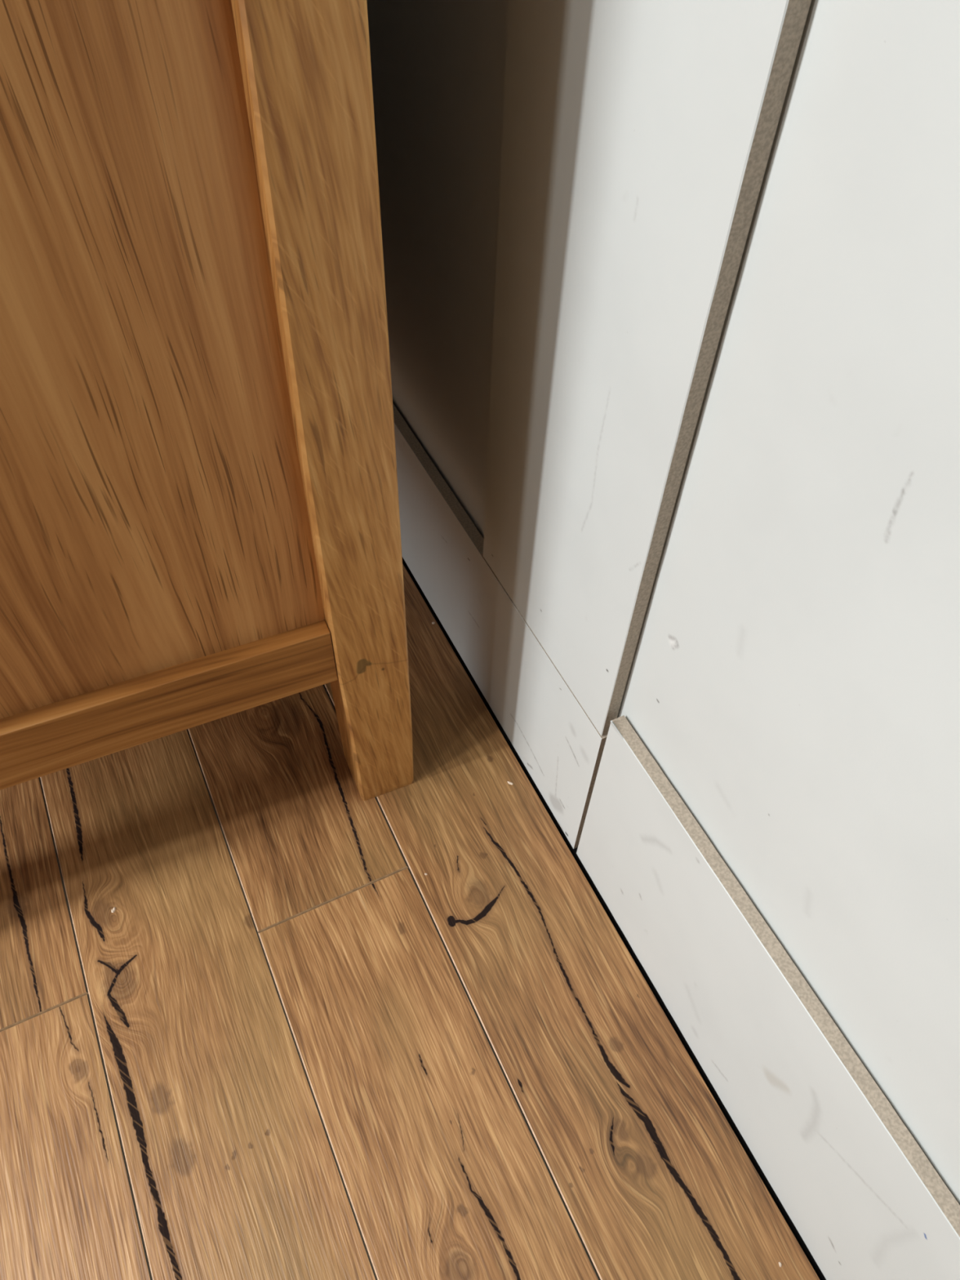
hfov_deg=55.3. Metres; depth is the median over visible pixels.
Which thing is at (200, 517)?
base cabinet
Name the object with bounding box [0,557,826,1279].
floor
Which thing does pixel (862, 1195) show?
baseboard
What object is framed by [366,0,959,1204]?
wall
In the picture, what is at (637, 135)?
trim
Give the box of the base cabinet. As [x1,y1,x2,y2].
[0,0,413,800]
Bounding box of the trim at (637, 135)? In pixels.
[483,0,811,735]
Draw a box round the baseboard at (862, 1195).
[392,403,959,1279]
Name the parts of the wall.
panel, panel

